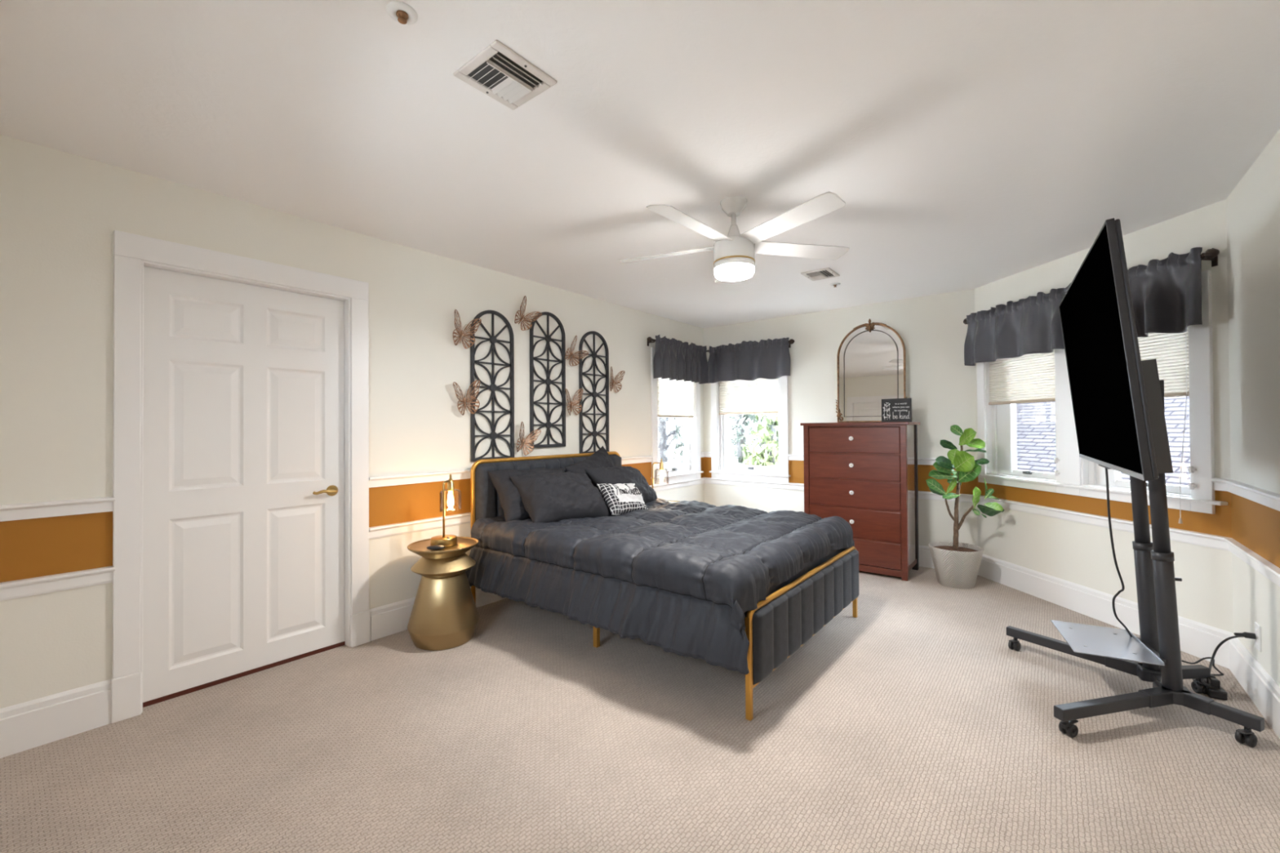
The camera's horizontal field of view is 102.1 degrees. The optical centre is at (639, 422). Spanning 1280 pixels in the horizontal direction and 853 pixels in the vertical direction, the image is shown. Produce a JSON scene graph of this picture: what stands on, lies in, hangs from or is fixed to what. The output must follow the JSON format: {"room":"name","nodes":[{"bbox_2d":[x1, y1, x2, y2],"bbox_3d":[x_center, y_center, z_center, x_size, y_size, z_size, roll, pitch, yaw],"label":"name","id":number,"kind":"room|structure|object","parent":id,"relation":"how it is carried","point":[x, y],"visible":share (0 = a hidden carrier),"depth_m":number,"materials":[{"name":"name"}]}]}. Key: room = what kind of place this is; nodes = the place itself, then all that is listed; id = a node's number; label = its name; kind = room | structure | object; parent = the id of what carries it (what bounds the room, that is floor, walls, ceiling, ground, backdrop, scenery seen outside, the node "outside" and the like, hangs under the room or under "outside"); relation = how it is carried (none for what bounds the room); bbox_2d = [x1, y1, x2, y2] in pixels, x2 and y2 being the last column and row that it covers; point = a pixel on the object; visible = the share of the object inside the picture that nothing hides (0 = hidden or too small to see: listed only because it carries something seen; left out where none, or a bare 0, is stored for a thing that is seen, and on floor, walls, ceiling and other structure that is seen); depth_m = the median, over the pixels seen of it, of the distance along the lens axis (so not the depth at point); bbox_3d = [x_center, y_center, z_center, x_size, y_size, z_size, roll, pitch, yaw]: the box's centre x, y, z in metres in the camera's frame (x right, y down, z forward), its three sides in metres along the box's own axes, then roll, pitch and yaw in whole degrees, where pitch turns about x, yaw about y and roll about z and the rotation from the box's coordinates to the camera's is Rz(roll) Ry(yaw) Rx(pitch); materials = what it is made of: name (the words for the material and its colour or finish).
{"room":"bedroom","nodes":[
{"label":"bedroom","id":0,"kind":"room"},
{"bbox_2d":[0,134,704,708],"bbox_3d":[-0.979,0.092,4.044,0.130,2.440,5.653,-1,-1,39],"label":"wall","id":1,"kind":"structure","parent":0,"point":[60,211],"depth_m":2.46,"materials":[{"name":"paint"}]},
{"bbox_2d":[0,679,111,758],"bbox_3d":[-2.450,1.210,2.068,0.018,0.186,0.475,-1,-1,39],"label":"baseboard","id":2,"kind":"structure","parent":1,"relation":"attached to","point":[25,726],"depth_m":2.12,"materials":[{"name":"white paint"}]},
{"bbox_2d":[0,565,115,600],"bbox_3d":[-2.447,0.660,2.072,0.030,0.070,0.483,-1,-1,39],"label":"trim","id":3,"kind":"structure","parent":1,"relation":"attached to","point":[12,589],"depth_m":2.12,"materials":[{"name":"white paint"}]},
{"bbox_2d":[0,496,115,521],"bbox_3d":[-2.448,0.354,2.074,0.032,0.063,0.483,-1,-1,39],"label":"trim","id":4,"kind":"structure","parent":1,"relation":"attached to","point":[91,505],"depth_m":2.13,"materials":[{"name":"white paint"}]},
{"bbox_2d":[111,230,370,723],"bbox_3d":[-2.015,0.231,2.721,0.153,2.150,1.088,-1,-1,39],"label":"door","id":5,"kind":"structure","parent":1,"relation":"in","point":[241,440],"depth_m":2.64,"materials":[{"name":"white paint"}]},
{"bbox_2d":[369,586,506,640],"bbox_3d":[-0.425,1.220,4.600,0.018,0.186,3.825,-1,-1,39],"label":"baseboard","id":6,"kind":"structure","parent":1,"relation":"attached to","point":[390,619],"depth_m":3.22,"materials":[{"name":"white paint"}]},
{"bbox_2d":[453,379,479,415],"bbox_3d":[-1.218,-0.178,3.591,0.068,0.251,0.215,-1,-1,39],"label":"butterfly","id":7,"kind":"object","parent":1,"relation":"attached to","point":[464,399],"visible":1,"depth_m":3.62,"materials":[{"name":"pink metal"}]},
{"bbox_2d":[452,309,481,348],"bbox_3d":[-1.217,-0.643,3.601,0.068,0.254,0.218,-1,-1,39],"label":"butterfly","id":8,"kind":"object","parent":1,"relation":"attached to","point":[461,332],"visible":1,"depth_m":3.61,"materials":[{"name":"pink metal"}]},
{"bbox_2d":[470,310,514,462],"bbox_3d":[-1.079,-0.276,3.798,0.022,1.100,0.366,-1,-1,39],"label":"wall panel","id":9,"kind":"object","parent":1,"relation":"attached to","point":[493,435],"visible":1,"depth_m":3.79,"materials":[{"name":"grey paint"}]},
{"bbox_2d":[368,455,653,488],"bbox_3d":[-0.749,0.362,4.197,0.032,0.063,2.805,-1,-1,39],"label":"trim","id":10,"kind":"structure","parent":1,"relation":"attached to","point":[402,479],"depth_m":3.39,"materials":[{"name":"white paint"}]},
{"bbox_2d":[514,295,542,330],"bbox_3d":[-0.880,-0.846,4.027,0.065,0.267,0.251,-1,-1,39],"label":"butterfly","id":11,"kind":"object","parent":1,"relation":"attached to","point":[521,310],"visible":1,"depth_m":4.01,"materials":[{"name":"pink metal"}]},
{"bbox_2d":[516,421,541,455],"bbox_3d":[-0.877,0.119,4.014,0.065,0.260,0.231,-1,-1,39],"label":"butterfly","id":12,"kind":"object","parent":1,"relation":"attached to","point":[522,439],"visible":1,"depth_m":4.01,"materials":[{"name":"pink metal"}]},
{"bbox_2d":[368,477,705,539],"bbox_3d":[-0.426,0.670,4.597,0.030,0.070,3.835,-1,-1,39],"label":"trim","id":13,"kind":"structure","parent":1,"relation":"attached to","point":[379,531],"depth_m":3.41,"materials":[{"name":"white paint"}]},
{"bbox_2d":[529,311,565,448],"bbox_3d":[-0.748,-0.352,4.214,0.022,1.100,0.366,-1,-1,39],"label":"wall panel","id":14,"kind":"object","parent":1,"relation":"attached to","point":[548,381],"visible":0.95,"depth_m":4.21,"materials":[{"name":"grey paint"}]},
{"bbox_2d":[565,388,583,415],"bbox_3d":[-0.577,-0.180,4.394,0.066,0.236,0.206,-1,-1,39],"label":"butterfly","id":15,"kind":"object","parent":1,"relation":"attached to","point":[571,403],"visible":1,"depth_m":4.42,"materials":[{"name":"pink metal"}]},
{"bbox_2d":[564,335,588,365],"bbox_3d":[-0.551,-0.614,4.434,0.065,0.264,0.259,-1,-1,39],"label":"butterfly","id":16,"kind":"object","parent":1,"relation":"attached to","point":[570,352],"visible":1,"depth_m":4.42,"materials":[{"name":"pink metal"}]},
{"bbox_2d":[578,331,608,453],"bbox_3d":[-0.408,-0.272,4.636,0.022,1.100,0.366,-1,-1,39],"label":"wall panel","id":17,"kind":"object","parent":1,"relation":"attached to","point":[593,355],"visible":0.98,"depth_m":4.63,"materials":[{"name":"grey paint"}]},
{"bbox_2d":[609,366,625,392],"bbox_3d":[-0.228,-0.400,4.835,0.063,0.235,0.201,-1,-1,39],"label":"butterfly","id":18,"kind":"object","parent":1,"relation":"attached to","point":[612,380],"visible":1,"depth_m":4.85,"materials":[{"name":"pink metal"}]},
{"bbox_2d":[647,336,655,346],"bbox_3d":[0.396,-0.823,5.585,0.112,0.080,1.098,-1,-1,39],"label":"curtain rod","id":19,"kind":"object","parent":1,"relation":"attached to","point":[650,340],"visible":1,"depth_m":5.17,"materials":[{"name":"brown metal"}]},
{"bbox_2d":[653,334,709,383],"bbox_3d":[0.472,-0.671,5.587,0.075,0.452,1.054,-1,-1,39],"label":"valance","id":20,"kind":"object","parent":19,"relation":"hanging from","point":[673,359],"visible":1,"depth_m":5.54,"materials":[{"name":"grey fabric"}]},
{"bbox_2d":[650,347,703,485],"bbox_3d":[0.370,-0.065,5.694,0.180,1.414,0.945,-1,-1,39],"label":"window","id":21,"kind":"structure","parent":1,"relation":"in","point":[676,441],"depth_m":5.76,"materials":[{"name":"white paint"}]},
{"bbox_2d":[657,377,693,417],"bbox_3d":[0.379,-0.366,5.682,0.045,0.612,0.725,-1,-1,39],"label":"cellular shade","id":22,"kind":"object","parent":21,"relation":"attached to","point":[674,398],"visible":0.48,"depth_m":5.68,"materials":[{"name":"beige fabric"}]},
{"bbox_2d":[700,451,705,457],"bbox_3d":[0.737,0.370,6.055,0.032,0.063,0.106,-1,-1,39],"label":"trim","id":23,"kind":"structure","parent":1,"relation":"attached to","point":[702,453],"depth_m":6.05,"materials":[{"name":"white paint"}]},
{"bbox_2d":[0,0,1279,328],"bbox_3d":[0.552,-1.175,2.722,4.221,0.050,5.833,-1,-1,39],"label":"ceiling","id":24,"kind":"structure","parent":0,"point":[966,144],"depth_m":1.97,"materials":[{"name":"white paint"}]},
{"bbox_2d":[386,0,417,25],"bbox_3d":[-0.669,-1.142,1.455,0.080,0.024,0.080,-1,-1,39],"label":"sprinkler","id":25,"kind":"object","parent":24,"relation":"attached to","point":[402,13],"visible":1,"depth_m":1.45,"materials":[{"name":"white metal"}]},
{"bbox_2d":[453,40,556,110],"bbox_3d":[-0.448,-1.145,1.724,0.238,0.016,0.245,-1,-1,39],"label":"ceiling vent","id":26,"kind":"object","parent":24,"relation":"in","point":[498,72],"visible":1,"depth_m":1.71,"materials":[{"name":"white metal"}]},
{"bbox_2d":[618,191,848,282],"bbox_3d":[0.455,-0.949,2.659,1.250,0.402,1.212,-1,-1,39],"label":"ceiling fan","id":27,"kind":"object","parent":24,"relation":"hanging from","point":[734,254],"visible":1,"depth_m":2.59,"materials":[{"name":"white"}]},
{"bbox_2d":[714,262,754,281],"bbox_3d":[0.489,-0.777,2.685,0.207,0.057,0.207,-1,-1,39],"label":"diffuser","id":28,"kind":"object","parent":27,"relation":"attached to","point":[730,272],"depth_m":2.62,"materials":[{"name":"white glass"}]},
{"bbox_2d":[800,267,839,280],"bbox_3d":[1.386,-1.136,3.974,0.215,0.016,0.255,-1,-1,39],"label":"ceiling vent","id":29,"kind":"object","parent":24,"relation":"in","point":[827,273],"visible":1,"depth_m":3.96,"materials":[{"name":"white metal"}]},
{"bbox_2d":[830,282,839,287],"bbox_3d":[1.607,-1.131,4.258,0.080,0.024,0.080,-1,-1,39],"label":"sprinkler","id":30,"kind":"object","parent":24,"relation":"attached to","point":[835,284],"visible":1,"depth_m":4.24,"materials":[{"name":"white metal"}]},
{"bbox_2d":[0,564,1279,852],"bbox_3d":[0.568,1.315,2.699,4.221,0.050,5.833,-1,-1,39],"label":"floor","id":31,"kind":"structure","parent":0,"point":[910,723],"depth_m":2.00,"materials":[{"name":"beige carpet"}]},
{"bbox_2d":[407,536,479,650],"bbox_3d":[-1.183,1.016,3.122,0.406,0.578,0.406,-1,-1,39],"label":"side table","id":32,"kind":"object","parent":31,"relation":"on","point":[444,615],"visible":0.97,"depth_m":2.99,"materials":[{"name":"gold metal"}]},
{"bbox_2d":[426,545,444,550],"bbox_3d":[-1.181,0.720,2.994,0.104,0.024,0.060,0,-1,-6],"label":"remote","id":33,"kind":"object","parent":32,"relation":"on","point":[432,547],"visible":1,"depth_m":2.98,"materials":[{"name":"black plastic"}]},
{"bbox_2d":[407,536,479,559],"bbox_3d":[-1.185,0.760,3.124,0.405,0.066,0.405,-1,-1,39],"label":"tray","id":34,"kind":"object","parent":32,"relation":"on","point":[458,551],"depth_m":3.04,"materials":[{"name":"gold metal"}]},
{"bbox_2d":[430,474,461,546],"bbox_3d":[-1.182,0.526,3.163,0.152,0.417,0.225,0,-1,7],"label":"table lamp","id":35,"kind":"object","parent":32,"relation":"on","point":[446,540],"visible":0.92,"depth_m":3.13,"materials":[{"name":"gold metal"}]},
{"bbox_2d":[446,474,454,491],"bbox_3d":[-1.177,0.370,3.212,0.048,0.105,0.048,0,-1,7],"label":"socket","id":36,"kind":"object","parent":35,"relation":"attached to","point":[450,483],"depth_m":3.20,"materials":[{"name":"gold metal"}]},
{"bbox_2d":[470,451,858,720],"bbox_3d":[0.133,0.772,3.502,2.175,1.055,1.560,-1,-1,39],"label":"bed","id":37,"kind":"object","parent":31,"relation":"on","point":[788,617],"visible":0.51,"depth_m":2.80,"materials":[{"name":"grey fabric"}]},
{"bbox_2d":[743,548,845,617],"bbox_3d":[0.145,0.883,3.492,1.985,0.337,1.490,-1,-1,39],"label":"mattress","id":38,"kind":"object","parent":37,"relation":"on","point":[808,566],"visible":0.02,"depth_m":2.88,"materials":[{"name":"grey fabric"}]},
{"bbox_2d":[509,471,611,523],"bbox_3d":[-0.544,0.532,3.635,0.663,0.366,0.378,0,-1,-41],"label":"bed pillow","id":39,"kind":"object","parent":38,"relation":"on","point":[552,497],"visible":0.86,"depth_m":3.50,"materials":[{"name":"grey fabric"}]},
{"bbox_2d":[564,445,614,474],"bbox_3d":[-0.367,0.467,4.288,0.283,0.541,0.685,-1,-1,22],"label":"bed pillow","id":40,"kind":"object","parent":38,"relation":"on","point":[601,458],"visible":0.31,"depth_m":4.23,"materials":[{"name":"grey fabric"}]},
{"bbox_2d":[465,497,854,674],"bbox_3d":[0.170,0.838,3.418,2.039,0.441,1.770,-1,-1,39],"label":"comforter","id":41,"kind":"object","parent":38,"relation":"on","point":[681,578],"visible":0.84,"depth_m":2.73,"materials":[{"name":"grey fabric"}]},
{"bbox_2d":[487,467,564,521],"bbox_3d":[-0.744,0.505,3.712,0.328,0.364,0.665,-1,-1,45],"label":"bed pillow","id":42,"kind":"object","parent":41,"relation":"on","point":[512,504],"visible":0.45,"depth_m":3.49,"materials":[{"name":"grey fabric"}]},
{"bbox_2d":[584,466,657,503],"bbox_3d":[-0.127,0.536,4.223,0.368,0.371,0.708,-1,-1,29],"label":"bed pillow","id":43,"kind":"object","parent":41,"relation":"on","point":[620,474],"visible":0.48,"depth_m":4.09,"materials":[{"name":"grey fabric"}]},
{"bbox_2d":[595,483,647,515],"bbox_3d":[-0.122,0.564,3.842,0.409,0.247,0.215,0,-1,-43],"label":"throw pillow","id":44,"kind":"object","parent":41,"relation":"on","point":[620,499],"visible":0.94,"depth_m":3.76,"materials":[{"name":"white fabric"}]},
{"bbox_2d":[800,422,919,581],"bbox_3d":[1.984,0.647,4.671,0.905,1.302,0.487,-1,-1,39],"label":"dresser","id":45,"kind":"object","parent":31,"relation":"on","point":[864,474],"visible":0.77,"depth_m":4.44,"materials":[{"name":"brown wood"}]},
{"bbox_2d":[835,318,907,422],"bbox_3d":[2.145,-0.491,4.825,0.632,0.970,0.037,-1,-2,39],"label":"arched mirror","id":46,"kind":"object","parent":45,"relation":"on","point":[871,357],"visible":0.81,"depth_m":4.84,"materials":[{"name":"silver glass"}]},
{"bbox_2d":[881,398,911,422],"bbox_3d":[2.214,-0.108,4.469,0.236,0.203,0.031,-1,-1,42],"label":"sign","id":47,"kind":"object","parent":45,"relation":"on","point":[894,410],"visible":1,"depth_m":4.45,"materials":[{"name":"black"}]},
{"bbox_2d":[928,541,983,588],"bbox_3d":[2.527,1.139,4.140,0.380,0.302,0.380,-1,-1,39],"label":"pot","id":48,"kind":"object","parent":31,"relation":"on","point":[957,566],"depth_m":4.03,"materials":[{"name":"white ceramic"}]},
{"bbox_2d":[925,424,1004,588],"bbox_3d":[2.575,0.652,4.103,0.516,1.276,0.386,-1,-1,39],"label":"fig","id":49,"kind":"object","parent":31,"relation":"on","point":[957,564],"visible":1,"depth_m":4.06,"materials":[{"name":"green plant"}]},
{"bbox_2d":[1006,359,1264,747],"bbox_3d":[2.215,0.517,2.370,0.764,1.516,0.991,-1,-1,27],"label":"tv stand","id":50,"kind":"object","parent":31,"relation":"on","point":[1157,648],"visible":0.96,"depth_m":2.25,"materials":[{"name":"grey metal"}]},
{"bbox_2d":[1050,619,1164,666],"bbox_3d":[2.180,1.022,2.443,0.300,0.015,0.426,-1,-1,27],"label":"shelf","id":51,"kind":"object","parent":50,"relation":"attached to","point":[1100,641],"depth_m":2.41,"materials":[{"name":"grey metal"}]},
{"bbox_2d":[1058,217,1158,480],"bbox_3d":[2.101,-0.248,2.373,0.145,0.901,1.550,-1,-1,34],"label":"television","id":52,"kind":"object","parent":50,"relation":"attached to","point":[1112,420],"visible":1,"depth_m":2.01,"materials":[{"name":"black"}]},
{"bbox_2d":[1105,468,1132,636],"bbox_3d":[2.280,0.642,2.439,0.356,0.954,0.035,0,-1,-30],"label":"power cable","id":53,"kind":"object","parent":52,"relation":"hanging from","point":[1106,469],"visible":0.81,"depth_m":2.37,"materials":[{"name":"black plastic"}]},
{"bbox_2d":[1181,657,1223,675],"bbox_3d":[2.802,1.220,2.580,0.265,0.102,0.022,0,-1,-12],"label":"cord","id":54,"kind":"object","parent":31,"relation":"on","point":[1204,658],"visible":0.86,"depth_m":2.58,"materials":[{"name":"black plastic"}]},
{"bbox_2d":[1192,674,1227,700],"bbox_3d":[2.735,1.235,2.501,0.060,0.075,0.280,-1,-1,31],"label":"power strip","id":55,"kind":"object","parent":31,"relation":"on","point":[1215,691],"visible":0.54,"depth_m":2.40,"materials":[{"name":"black plastic"}]},
{"bbox_2d":[1208,631,1256,671],"bbox_3d":[2.793,1.078,2.466,0.147,0.245,0.223,-1,-1,39],"label":"lead","id":56,"kind":"object","parent":55,"relation":"attached to","point":[1247,635],"visible":0.96,"depth_m":2.46,"materials":[{"name":"black plastic"}]},
{"bbox_3d":[0.252,1.021,4.699,0.406,0.578,0.406,-1,-1,39],"label":"side table","id":57,"kind":"object","parent":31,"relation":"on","visible":0},
{"bbox_2d":[651,458,668,488],"bbox_3d":[0.150,0.532,4.703,0.225,0.417,0.152,0,-1,-11],"label":"table lamp","id":58,"kind":"object","parent":57,"relation":"on","point":[661,468],"visible":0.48,"depth_m":4.70,"materials":[{"name":"gold metal"}]},
{"bbox_2d":[658,458,664,470],"bbox_3d":[0.197,0.375,4.714,0.048,0.105,0.048,0,-1,-11],"label":"socket","id":59,"kind":"object","parent":58,"relation":"attached to","point":[661,465],"depth_m":4.70,"materials":[{"name":"gold metal"}]},
{"bbox_2d":[702,288,977,546],"bbox_3d":[1.875,0.085,5.298,2.761,2.440,0.130,-1,-1,39],"label":"wall","id":60,"kind":"structure","parent":0,"point":[941,388],"depth_m":4.74,"materials":[{"name":"paint"}]},
{"bbox_2d":[704,451,711,457],"bbox_3d":[0.790,0.369,6.061,0.108,0.063,0.032,-1,-1,39],"label":"trim","id":61,"kind":"structure","parent":60,"relation":"attached to","point":[708,454],"depth_m":6.06,"materials":[{"name":"white paint"}]},
{"bbox_2d":[709,375,791,483],"bbox_3d":[1.231,-0.070,5.781,0.965,1.414,0.180,-1,-1,39],"label":"window","id":62,"kind":"structure","parent":60,"relation":"in","point":[721,468],"depth_m":5.78,"materials":[{"name":"white paint"}]},
{"bbox_2d":[718,377,777,414],"bbox_3d":[1.204,-0.387,5.782,0.732,0.578,0.045,-1,-1,39],"label":"cellular shade","id":63,"kind":"object","parent":62,"relation":"attached to","point":[760,395],"visible":0.58,"depth_m":5.77,"materials":[{"name":"beige fabric"}]},
{"bbox_2d":[706,338,794,352],"bbox_3d":[1.172,-0.827,5.709,1.130,0.080,0.112,-1,-1,39],"label":"curtain rod","id":64,"kind":"object","parent":60,"relation":"attached to","point":[791,341],"visible":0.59,"depth_m":5.35,"materials":[{"name":"brown metal"}]},
{"bbox_2d":[707,337,790,382],"bbox_3d":[1.167,-0.680,5.650,1.014,0.440,0.074,-1,-1,39],"label":"valance","id":65,"kind":"object","parent":64,"relation":"hanging from","point":[769,358],"visible":1,"depth_m":5.63,"materials":[{"name":"grey fabric"}]},
{"bbox_2d":[704,477,973,502],"bbox_3d":[1.809,0.662,5.246,2.711,0.070,0.030,-1,-1,39],"label":"trim","id":66,"kind":"structure","parent":60,"relation":"attached to","point":[922,495],"depth_m":5.49,"materials":[{"name":"white paint"}]},
{"bbox_2d":[787,453,975,465],"bbox_3d":[2.212,0.350,4.923,1.670,0.063,0.032,-1,-1,39],"label":"trim","id":67,"kind":"structure","parent":60,"relation":"attached to","point":[927,461],"depth_m":4.67,"materials":[{"name":"white paint"}]},
{"bbox_2d":[918,545,934,568],"bbox_3d":[1.816,1.212,5.245,2.711,0.186,0.018,-1,-1,39],"label":"baseboard","id":68,"kind":"structure","parent":60,"relation":"attached to","point":[925,556],"depth_m":4.64,"materials":[{"name":"white paint"}]},
{"bbox_2d":[974,199,1233,632],"bbox_3d":[3.035,0.061,3.533,0.130,2.440,1.792,0,-1,-6],"label":"wall","id":69,"kind":"structure","parent":0,"point":[1074,552],"depth_m":3.17,"materials":[{"name":"paint"}]},
{"bbox_2d":[977,348,1081,496],"bbox_3d":[2.963,-0.154,3.945,0.180,1.300,0.916,0,-1,-6],"label":"window","id":70,"kind":"structure","parent":69,"relation":"in","point":[996,424],"depth_m":4.01,"materials":[{"name":"white paint"}]},
{"bbox_2d":[988,349,1055,404],"bbox_3d":[2.940,-0.428,3.989,0.045,0.552,0.630,0,-1,-6],"label":"cellular shade","id":71,"kind":"object","parent":70,"relation":"attached to","point":[1027,378],"visible":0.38,"depth_m":3.97,"materials":[{"name":"beige fabric"}]},
{"bbox_2d":[963,248,1219,324],"bbox_3d":[2.907,-0.863,3.551,0.112,0.080,1.791,0,-1,-6],"label":"curtain rod","id":72,"kind":"object","parent":69,"relation":"attached to","point":[1211,254],"visible":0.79,"depth_m":2.70,"materials":[{"name":"brown metal"}]},
{"bbox_2d":[964,247,1202,365],"bbox_3d":[2.850,-0.711,3.545,0.124,0.448,1.732,0,-1,-6],"label":"valance","id":73,"kind":"object","parent":72,"relation":"hanging from","point":[1166,293],"visible":0.72,"depth_m":3.49,"materials":[{"name":"grey fabric"}]},
{"bbox_2d":[977,495,1230,551],"bbox_3d":[2.957,0.639,3.543,0.031,0.070,1.742,0,-1,-6],"label":"trim","id":74,"kind":"structure","parent":69,"relation":"attached to","point":[1214,541],"depth_m":3.33,"materials":[{"name":"white paint"}]},
{"bbox_2d":[977,554,1233,668],"bbox_3d":[2.966,1.189,3.539,0.019,0.186,1.742,0,-1,-6],"label":"baseboard","id":75,"kind":"structure","parent":69,"relation":"attached to","point":[1197,639],"depth_m":3.39,"materials":[{"name":"white paint"}]},
{"bbox_2d":[1063,270,1227,514],"bbox_3d":[3.052,-0.162,3.140,0.180,1.300,0.881,0,-1,-6],"label":"window","id":76,"kind":"structure","parent":69,"relation":"in","point":[1198,495],"depth_m":2.81,"materials":[{"name":"white paint"}]},
{"bbox_2d":[1137,326,1189,524],"bbox_3d":[2.998,-0.077,3.167,0.112,1.270,0.618,0,-1,-6],"label":"cellular shade","id":77,"kind":"object","parent":76,"relation":"attached to","point":[1170,350],"visible":0.29,"depth_m":2.97,"materials":[{"name":"beige fabric"}]},
{"bbox_2d":[1210,478,1227,491],"bbox_3d":[3.045,0.324,2.713,0.032,0.063,0.066,0,-1,-6],"label":"trim","id":78,"kind":"structure","parent":69,"relation":"attached to","point":[1219,485],"depth_m":2.72,"materials":[{"name":"white paint"}]},
{"bbox_2d":[1226,128,1279,686],"bbox_3d":[1.814,0.046,1.020,0.130,2.440,4.160,-1,-1,39],"label":"wall","id":79,"kind":"structure","parent":0,"point":[1253,206],"depth_m":2.33,"materials":[{"name":"paint"}]},
{"bbox_2d":[1222,479,1279,511],"bbox_3d":[1.753,0.318,1.068,0.032,0.063,4.160,-1,-1,39],"label":"trim","id":80,"kind":"structure","parent":79,"relation":"attached to","point":[1267,498],"depth_m":2.31,"materials":[{"name":"white paint"}]},
{"bbox_2d":[1223,537,1279,586],"bbox_3d":[1.756,0.624,1.065,0.030,0.070,4.160,-1,-1,39],"label":"trim","id":81,"kind":"structure","parent":79,"relation":"attached to","point":[1261,565],"depth_m":2.31,"materials":[{"name":"white paint"}]},
{"bbox_2d":[1228,633,1279,738],"bbox_3d":[1.764,1.174,1.056,0.018,0.186,4.160,-1,-1,39],"label":"baseboard","id":82,"kind":"structure","parent":79,"relation":"attached to","point":[1259,685],"depth_m":2.32,"materials":[{"name":"white paint"}]},
{"bbox_2d":[1254,622,1261,652],"bbox_3d":[2.793,0.967,2.340,0.009,0.116,0.070,-1,-1,39],"label":"wall outlet","id":83,"kind":"object","parent":79,"relation":"attached to","point":[1257,627],"visible":0.99,"depth_m":2.32,"materials":[{"name":"white plastic"}]},
{"bbox_2d":[1254,628,1257,644],"bbox_3d":[2.791,0.967,2.341,0.003,0.066,0.032,-1,-1,39],"label":"receptacle","id":84,"kind":"object","parent":83,"relation":"attached to","point":[1255,629],"depth_m":2.34,"materials":[{"name":"white plastic"}]},
{"label":"outside","id":85,"kind":"structure","parent":0,"visible":0},
{"bbox_3d":[-1.534,4.432,14.016,60.000,0.050,60.000,-1,-1,39],"label":"ground","id":86,"kind":"structure","parent":85,"visible":0},
{"bbox_2d":[728,414,777,464],"bbox_3d":[3.983,-0.391,12.796,4.043,9.508,4.019,0,-1,-21],"label":"tree","id":87,"kind":"object","parent":86,"relation":"on","point":[730,446],"visible":0.02,"depth_m":12.93,"materials":[{"name":"green plant"}]},
{"bbox_2d":[728,413,778,464],"bbox_3d":[2.086,0.513,10.602,3.074,7.685,3.039,-1,-1,39],"label":"tree","id":88,"kind":"object","parent":86,"relation":"on","point":[741,421],"visible":0.04,"depth_m":10.34,"materials":[{"name":"green plant"}]},
{"bbox_2d":[738,413,778,466],"bbox_3d":[2.391,1.923,9.126,1.528,4.839,1.538,-1,-1,39],"label":"tree","id":89,"kind":"object","parent":86,"relation":"on","point":[769,448],"visible":0.09,"depth_m":8.96,"materials":[{"name":"green plant"}]},
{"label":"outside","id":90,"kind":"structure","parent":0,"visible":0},
{"bbox_2d":[1015,395,1191,485],"bbox_3d":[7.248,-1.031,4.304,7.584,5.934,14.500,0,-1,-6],"label":"window panes","id":91,"kind":"structure","parent":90,"point":[1035,422],"depth_m":6.60,"materials":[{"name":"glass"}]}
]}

